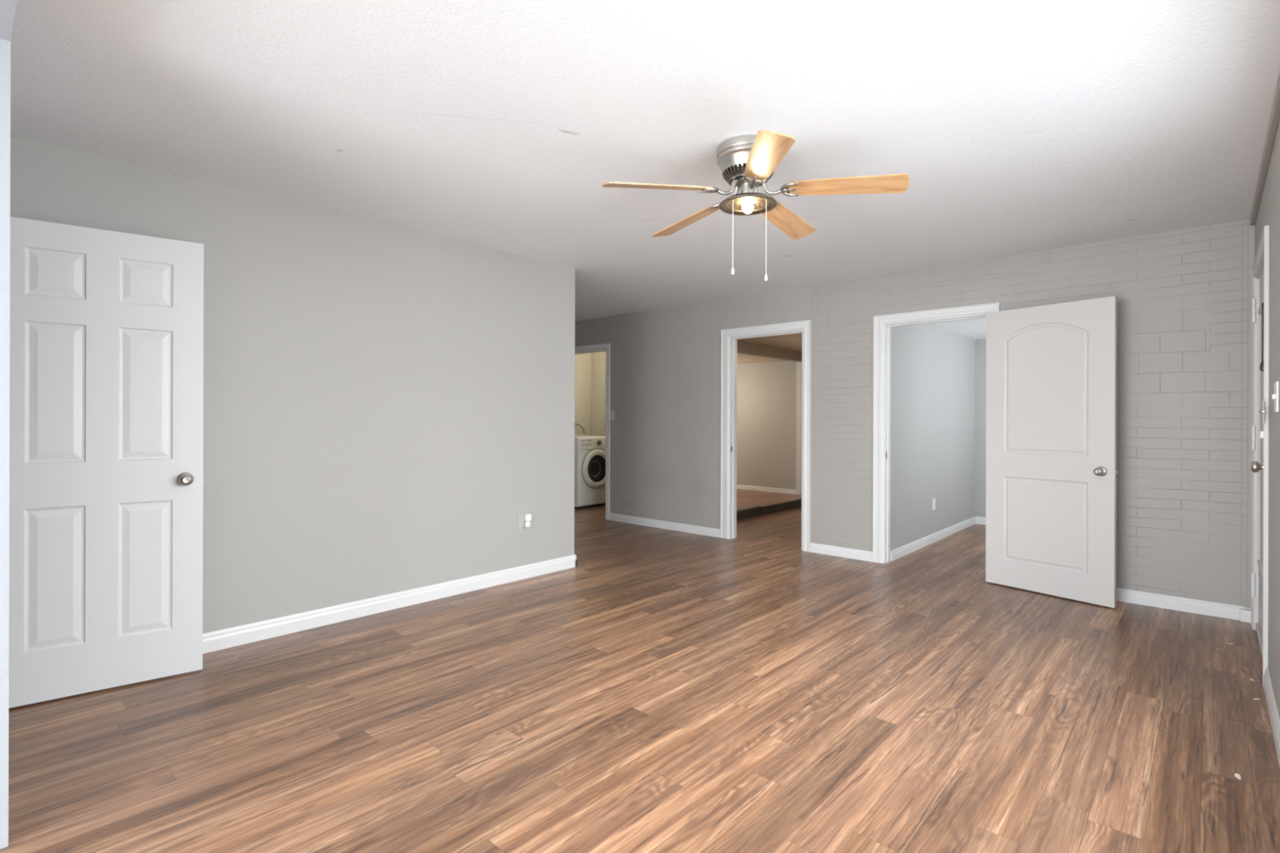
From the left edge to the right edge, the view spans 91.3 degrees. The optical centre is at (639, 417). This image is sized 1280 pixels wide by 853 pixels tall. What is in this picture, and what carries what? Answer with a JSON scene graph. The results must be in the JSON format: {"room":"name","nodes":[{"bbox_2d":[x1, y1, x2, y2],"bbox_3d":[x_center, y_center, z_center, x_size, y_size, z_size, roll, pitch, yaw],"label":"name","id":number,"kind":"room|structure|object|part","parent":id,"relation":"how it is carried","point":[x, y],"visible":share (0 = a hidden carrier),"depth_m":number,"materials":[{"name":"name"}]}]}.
{"room":"empty living room","nodes":[
{"label":"empty living room","id":0,"kind":"room"},
{"bbox_2d":[0,0,17,848],"bbox_3d":[-1.378,0.001,1.308,4.200,2.450,0.139,0,0,42],"label":"wall","id":1,"kind":"structure","parent":0,"point":[7,7],"depth_m":1.78,"materials":[{"name":"white paint"}]},
{"bbox_2d":[8,216,205,707],"bbox_3d":[-2.409,0.187,2.807,0.756,2.052,0.167,0,0,-38],"label":"door","id":2,"kind":"structure","parent":1,"relation":"in","point":[107,477],"depth_m":2.79,"materials":[{"name":"white paint"}]},
{"bbox_3d":[-2.142,0.292,2.951,0.064,0.064,0.066,0,0,-38],"label":"knob","id":3,"kind":"part","parent":2,"relation":"part of","materials":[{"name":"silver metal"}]},
{"bbox_2d":[9,136,574,633],"bbox_3d":[-1.718,0.000,3.958,0.130,2.450,3.361,0,0,42],"label":"wall","id":4,"kind":"structure","parent":0,"point":[384,405],"depth_m":3.81,"materials":[{"name":"grey paint"}]},
{"bbox_2d":[202,554,576,653],"bbox_3d":[-1.705,1.175,3.966,0.144,0.100,3.355,0,0,42],"label":"baseboard","id":5,"kind":"structure","parent":4,"relation":"attached to","point":[221,639],"depth_m":3.88,"materials":[{"name":"white paint"}]},
{"bbox_2d":[517,512,529,534],"bbox_3d":[-0.884,0.807,4.773,0.009,0.156,0.116,0,0,42],"label":"outlet plate","id":6,"kind":"object","parent":4,"relation":"attached to","point":[522,529],"visible":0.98,"depth_m":4.76,"materials":[{"name":"grey plastic"}]},
{"bbox_2d":[524,513,531,527],"bbox_3d":[-0.854,0.785,4.771,0.048,0.100,0.054,0,0,42],"label":"plug","id":7,"kind":"object","parent":6,"relation":"attached to","point":[527,517],"visible":1,"depth_m":4.76,"materials":[{"name":"white plastic"}]},
{"bbox_2d":[524,521,530,527],"bbox_3d":[-0.856,0.812,4.769,0.048,0.044,0.048,0,0,42],"label":"bottle","id":8,"kind":"object","parent":7,"relation":"on","point":[527,524],"depth_m":4.75,"materials":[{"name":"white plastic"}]},
{"bbox_2d":[574,351,605,435],"bbox_3d":[-0.416,0.004,8.588,2.020,2.450,1.260,0,0,42],"label":"wall","id":9,"kind":"structure","parent":0,"point":[589,368],"depth_m":9.46,"materials":[{"name":"beige paint"}]},
{"bbox_2d":[0,505,1279,852],"bbox_3d":[-0.494,1.279,4.437,7.900,0.100,11.700,0,0,42],"label":"floor","id":10,"kind":"structure","parent":0,"point":[664,691],"depth_m":2.52,"materials":[{"name":"brown wood"}]},
{"bbox_2d":[574,435,605,509],"bbox_3d":[-0.857,0.745,8.839,0.780,0.965,0.690,0,0,42],"label":"washing machine","id":11,"kind":"object","parent":10,"relation":"on","point":[589,451],"visible":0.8,"depth_m":8.50,"materials":[{"name":"white metal"}]},
{"bbox_3d":[-0.712,0.366,8.474,0.004,0.033,0.195,0,0,42],"label":"detergent drawer","id":12,"kind":"part","parent":11,"relation":"part of","materials":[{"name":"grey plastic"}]},
{"bbox_3d":[-0.607,0.343,8.612,0.034,0.160,0.682,0,0,42],"label":"control panel","id":13,"kind":"part","parent":11,"relation":"part of","materials":[{"name":"white plastic"}]},
{"bbox_3d":[-0.583,0.698,8.590,0.040,0.530,0.530,0,0,42],"label":"door","id":14,"kind":"part","parent":11,"relation":"part of","materials":[{"name":"white plastic"}]},
{"bbox_3d":[-0.588,0.698,8.594,0.020,0.368,0.368,0,0,42],"label":"door glass","id":15,"kind":"part","parent":11,"relation":"part of","materials":[{"name":"black glass"}]},
{"bbox_2d":[1234,773,1240,779],"bbox_3d":[2.058,1.234,2.154,0.016,0.004,0.035,0,0,34],"label":"chip","id":16,"kind":"object","parent":10,"relation":"on","point":[1237,775],"visible":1,"depth_m":2.15,"materials":[{"name":"beige"}]},
{"bbox_2d":[10,0,1279,321],"bbox_3d":[-1.618,-1.275,3.195,7.900,0.100,8.340,0,0,42],"label":"ceiling","id":17,"kind":"structure","parent":0,"point":[1015,126],"depth_m":2.53,"materials":[{"name":"paint"}]},
{"bbox_2d":[601,129,909,280],"bbox_3d":[0.501,-0.910,2.865,1.292,0.618,1.268,0,0,42],"label":"ceiling fan","id":18,"kind":"object","parent":17,"relation":"hanging from","point":[746,162],"visible":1,"depth_m":2.73,"materials":[{"name":"brown wood"}]},
{"bbox_3d":[0.088,-0.999,2.706,0.508,0.006,0.134,-4,14,-17],"label":"blade","id":19,"kind":"part","parent":18,"relation":"part of","materials":[{"name":"brown wood"}]},
{"bbox_3d":[0.248,-0.999,3.171,0.134,0.006,0.508,-16,5,-35],"label":"blade","id":20,"kind":"part","parent":18,"relation":"part of","materials":[{"name":"brown wood"}]},
{"bbox_3d":[0.387,-1.032,2.798,0.100,0.076,0.022,0,0,-17],"label":"blade arm","id":21,"kind":"part","parent":18,"relation":"part of","materials":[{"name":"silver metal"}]},
{"bbox_3d":[0.407,-0.806,2.744,0.002,0.305,0.002,0,0,42],"label":"pull chain","id":22,"kind":"part","parent":18,"relation":"part of","materials":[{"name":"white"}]},
{"bbox_3d":[0.427,-1.032,2.915,0.022,0.076,0.100,0,0,-35],"label":"blade arm","id":23,"kind":"part","parent":18,"relation":"part of","materials":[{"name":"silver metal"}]},
{"bbox_3d":[0.488,-1.087,2.829,0.200,0.037,0.200,0,0,42],"label":"motor","id":24,"kind":"part","parent":18,"relation":"part of","materials":[{"name":"silver metal"}]},
{"bbox_3d":[0.488,-0.953,2.829,0.052,0.056,0.052,0,0,42],"label":"bulb","id":25,"kind":"part","parent":18,"relation":"part of","materials":[{"name":"beige glass"}]},
{"bbox_3d":[0.486,-1.032,2.723,0.022,0.076,0.100,0,0,1],"label":"blade arm","id":26,"kind":"part","parent":18,"relation":"part of","materials":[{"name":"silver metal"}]},
{"bbox_3d":[0.553,-0.792,2.744,0.002,0.332,0.002,0,0,42],"label":"pull chain","id":27,"kind":"part","parent":18,"relation":"part of","materials":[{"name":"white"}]},
{"bbox_3d":[0.480,-0.998,2.410,0.134,0.006,0.508,13,4,0],"label":"blade","id":28,"kind":"part","parent":18,"relation":"part of","materials":[{"name":"brown wood"}]},
{"bbox_3d":[0.587,-1.031,2.794,0.100,0.076,0.022,0,0,19],"label":"blade arm","id":29,"kind":"part","parent":18,"relation":"part of","materials":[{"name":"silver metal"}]},
{"bbox_3d":[0.739,-0.997,3.163,0.134,0.006,0.508,-16,-13,35],"label":"blade","id":30,"kind":"part","parent":18,"relation":"part of","materials":[{"name":"brown wood"}]},
{"bbox_3d":[0.883,-0.997,2.693,0.508,0.006,0.134,4,-12,19],"label":"blade","id":31,"kind":"part","parent":18,"relation":"part of","materials":[{"name":"brown wood"}]},
{"bbox_2d":[737,353,789,364],"bbox_3d":[0.468,-0.914,8.936,2.655,0.110,2.959,0,0,42],"label":"ceiling","id":32,"kind":"structure","parent":0,"point":[741,358],"depth_m":9.20,"materials":[{"name":"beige paint"}]},
{"bbox_2d":[736,360,796,489],"bbox_3d":[2.399,0.012,9.244,5.100,2.450,0.100,0,0,42],"label":"wall","id":33,"kind":"structure","parent":0,"point":[766,392],"depth_m":9.58,"materials":[{"name":"beige paint"}]},
{"bbox_2d":[736,484,795,493],"bbox_3d":[1.392,1.097,10.080,2.490,0.065,0.015,0,0,42],"label":"baseboard","id":34,"kind":"structure","parent":33,"relation":"attached to","point":[738,486],"depth_m":9.57,"materials":[{"name":"white paint"}]},
{"bbox_2d":[795,361,801,494],"bbox_3d":[2.649,0.155,8.933,0.910,1.955,0.022,0,0,42],"label":"trim","id":35,"kind":"structure","parent":33,"relation":"attached to","point":[798,425],"depth_m":9.20,"materials":[{"name":"grey paint"}]},
{"bbox_2d":[736,488,801,513],"bbox_3d":[0.513,1.179,8.889,2.795,0.105,2.959,0,0,42],"label":"floor","id":36,"kind":"structure","parent":0,"point":[745,499],"depth_m":8.77,"materials":[{"name":"brown wood"}]},
{"bbox_2d":[737,341,801,362],"bbox_3d":[1.501,-1.009,7.995,0.140,0.413,2.959,0,0,42],"label":"wall header","id":37,"kind":"structure","parent":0,"point":[743,348],"depth_m":8.08,"materials":[{"name":"brown paint"}]},
{"bbox_2d":[737,333,802,351],"bbox_3d":[2.311,-0.964,7.258,2.050,0.098,2.959,0,0,42],"label":"ceiling","id":38,"kind":"structure","parent":0,"point":[793,341],"depth_m":7.54,"materials":[{"name":"brown paint"}]},
{"bbox_2d":[574,219,1249,607],"bbox_3d":[1.034,0.008,6.334,7.400,2.450,0.120,0,0,42],"label":"wall","id":39,"kind":"structure","parent":0,"point":[1178,292],"depth_m":4.59,"materials":[{"name":"paint"}]},
{"bbox_2d":[574,342,609,519],"bbox_3d":[-0.670,0.166,7.875,0.925,2.125,0.136,0,0,42],"label":"trim","id":40,"kind":"structure","parent":39,"relation":"attached to","point":[602,347],"depth_m":7.54,"materials":[{"name":"white paint"}]},
{"bbox_2d":[609,410,614,420],"bbox_3d":[-0.339,-0.029,7.492,0.074,0.116,0.018,0,0,42],"label":"light switch","id":41,"kind":"object","parent":39,"relation":"attached to","point":[611,412],"visible":1,"depth_m":7.49,"materials":[{"name":"grey plastic"}]},
{"bbox_2d":[609,512,719,537],"bbox_3d":[0.233,1.188,6.970,1.610,0.085,0.014,0,0,42],"label":"baseboard","id":42,"kind":"structure","parent":39,"relation":"attached to","point":[714,532],"depth_m":6.91,"materials":[{"name":"white paint"}]},
{"bbox_2d":[736,506,762,512],"bbox_3d":[1.039,1.131,7.397,0.050,0.018,1.458,0,0,42],"label":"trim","id":43,"kind":"structure","parent":39,"relation":"attached to","point":[757,507],"depth_m":7.71,"materials":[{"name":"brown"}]},
{"bbox_2d":[720,320,810,551],"bbox_3d":[1.240,0.167,6.136,0.993,2.133,0.136,0,0,42],"label":"trim","id":44,"kind":"structure","parent":39,"relation":"attached to","point":[729,337],"depth_m":6.36,"materials":[{"name":"white paint"}]},
{"bbox_2d":[736,499,801,520],"bbox_3d":[1.550,1.184,7.939,0.018,0.101,2.948,0,0,42],"label":"trim","id":45,"kind":"structure","parent":39,"relation":"attached to","point":[764,510],"depth_m":8.07,"materials":[{"name":"grey"}]},
{"bbox_2d":[809,285,813,542],"bbox_3d":[1.577,-0.035,5.755,0.018,2.360,0.006,0,0,42],"label":"trim","id":46,"kind":"structure","parent":39,"relation":"attached to","point":[811,286],"depth_m":5.75,"materials":[{"name":"grey paint"}]},
{"bbox_2d":[809,542,872,561],"bbox_3d":[1.782,1.193,5.560,0.583,0.085,0.014,0,0,42],"label":"baseboard","id":47,"kind":"structure","parent":39,"relation":"attached to","point":[858,554],"depth_m":5.55,"materials":[{"name":"white paint"}]},
{"bbox_2d":[872,302,999,563],"bbox_3d":[2.395,0.184,5.084,0.957,2.105,0.136,0,0,42],"label":"trim","id":48,"kind":"structure","parent":39,"relation":"attached to","point":[882,324],"depth_m":5.32,"materials":[{"name":"white paint"}]},
{"bbox_2d":[985,296,1118,608],"bbox_3d":[2.844,0.221,4.376,0.167,2.014,0.829,0,0,-36],"label":"door","id":49,"kind":"structure","parent":39,"relation":"in","point":[1051,472],"depth_m":4.32,"materials":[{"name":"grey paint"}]},
{"bbox_3d":[2.995,0.351,4.078,0.066,0.064,0.064,0,0,-36],"label":"knob","id":50,"kind":"part","parent":49,"relation":"part of","materials":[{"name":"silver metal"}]},
{"bbox_2d":[1116,587,1250,622],"bbox_3d":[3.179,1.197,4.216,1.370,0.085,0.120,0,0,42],"label":"baseboard","id":51,"kind":"structure","parent":39,"relation":"attached to","point":[1240,613],"depth_m":4.00,"materials":[{"name":"white paint"}]},
{"bbox_2d":[1240,224,1250,606],"bbox_3d":[3.702,-0.012,3.809,0.055,2.325,0.022,0,0,42],"label":"trim","id":52,"kind":"structure","parent":39,"relation":"attached to","point":[1245,228],"depth_m":3.81,"materials":[{"name":"paint"}]},
{"bbox_2d":[890,323,975,551],"bbox_3d":[3.110,0.014,6.527,0.120,2.450,2.960,0,0,42],"label":"wall","id":53,"kind":"structure","parent":0,"point":[933,367],"depth_m":6.16,"materials":[{"name":"grey paint"}]},
{"bbox_2d":[889,516,975,561],"bbox_3d":[3.045,1.196,6.360,0.014,0.085,2.630,0,0,42],"label":"baseboard","id":54,"kind":"structure","parent":53,"relation":"attached to","point":[898,553],"depth_m":6.11,"materials":[{"name":"white paint"}]},
{"bbox_2d":[932,497,935,510],"bbox_3d":[2.933,0.860,6.240,0.008,0.116,0.072,0,0,42],"label":"wall outlet","id":55,"kind":"object","parent":53,"relation":"attached to","point":[933,499],"visible":1,"depth_m":6.23,"materials":[{"name":"white plastic"}]},
{"bbox_2d":[928,317,986,339],"bbox_3d":[3.872,-0.969,5.612,2.235,0.100,2.630,0,0,42],"label":"ceiling","id":56,"kind":"structure","parent":0,"point":[975,329],"depth_m":6.34,"materials":[{"name":"paint"}]},
{"bbox_2d":[974,338,986,517],"bbox_3d":[4.788,0.019,6.622,2.235,2.450,0.100,0,0,42],"label":"wall","id":57,"kind":"structure","parent":0,"point":[980,344],"depth_m":7.30,"materials":[{"name":"grey paint"}]},
{"bbox_2d":[975,516,986,524],"bbox_3d":[4.752,1.201,6.575,2.221,0.085,0.014,0,0,42],"label":"baseboard","id":58,"kind":"structure","parent":57,"relation":"attached to","point":[979,520],"depth_m":7.28,"materials":[{"name":"white paint"}]},
{"bbox_2d":[1258,400,1264,422],"bbox_3d":[2.821,-0.027,2.835,0.014,0.100,0.250,0,0,42],"label":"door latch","id":59,"kind":"structure","parent":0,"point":[1262,411],"depth_m":2.87,"materials":[{"name":"metal"}]},
{"bbox_3d":[2.875,-0.027,2.887,0.004,0.100,0.060,0,0,42],"label":"latch plate","id":60,"kind":"part","parent":59,"relation":"part of","materials":[{"name":"grey metal"}]},
{"bbox_2d":[1254,118,1279,717],"bbox_3d":[1.088,0.008,0.794,0.140,2.450,8.240,0,0,42],"label":"wall","id":61,"kind":"structure","parent":0,"point":[1268,211],"depth_m":2.62,"materials":[{"name":"grey paint"}]},
{"bbox_2d":[1247,225,1255,608],"bbox_3d":[3.694,-0.004,3.782,0.030,2.310,0.026,0,0,42],"label":"trim","id":62,"kind":"structure","parent":61,"relation":"attached to","point":[1251,229],"depth_m":3.78,"materials":[{"name":"grey paint"}]},
{"bbox_2d":[1250,268,1263,659],"bbox_3d":[3.287,0.211,3.291,0.123,2.032,1.005,0,0,43],"label":"door","id":63,"kind":"structure","parent":61,"relation":"in","point":[1257,466],"depth_m":3.48,"materials":[{"name":"grey paint"}]},
{"bbox_3d":[2.970,0.236,2.996,0.066,0.064,0.064,0,0,42],"label":"knob","id":64,"kind":"part","parent":63,"relation":"part of","materials":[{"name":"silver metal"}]},
{"bbox_3d":[3.290,0.211,3.265,0.073,2.032,0.970,0,0,42],"label":"panel","id":65,"kind":"part","parent":63,"relation":"part of","materials":[{"name":"grey paint"}]},
{"bbox_2d":[1259,302,1263,371],"bbox_3d":[3.108,-0.404,3.115,0.022,0.346,0.073,0,0,33],"label":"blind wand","id":66,"kind":"object","parent":63,"relation":"hanging from","point":[1261,367],"visible":0.73,"depth_m":3.13,"materials":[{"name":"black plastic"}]},
{"bbox_3d":[3.122,-0.421,3.136,0.006,0.280,0.006,0,0,42],"label":"rod","id":67,"kind":"part","parent":66,"relation":"part of","materials":[{"name":"white plastic"}]},
{"bbox_2d":[1250,225,1269,686],"bbox_3d":[3.296,0.178,3.260,0.116,2.122,1.124,0,0,42],"label":"trim","id":68,"kind":"structure","parent":61,"relation":"attached to","point":[1261,261],"depth_m":2.88,"materials":[{"name":"grey paint"}]},
{"bbox_2d":[1249,71,1279,225],"bbox_3d":[1.963,-1.192,1.871,0.022,0.045,5.188,0,0,42],"label":"trim","id":69,"kind":"structure","parent":61,"relation":"attached to","point":[1275,113],"depth_m":2.75,"materials":[{"name":"grey paint"}]},
{"bbox_2d":[1263,667,1279,766],"bbox_3d":[1.496,1.189,1.360,0.014,0.090,4.090,0,0,42],"label":"baseboard","id":70,"kind":"structure","parent":61,"relation":"attached to","point":[1268,691],"depth_m":2.51,"materials":[{"name":"white paint"}]},
{"bbox_2d":[1271,381,1278,412],"bbox_3d":[2.540,-0.083,2.502,0.014,0.120,0.120,0,0,42],"label":"light switch","id":71,"kind":"object","parent":61,"relation":"attached to","point":[1275,396],"visible":1,"depth_m":2.46,"materials":[{"name":"white plastic"}]},
{"bbox_3d":[2.543,-0.083,2.500,0.006,0.120,0.120,0,0,42],"label":"plate","id":72,"kind":"part","parent":71,"relation":"part of","materials":[{"name":"white plastic"}]}
]}

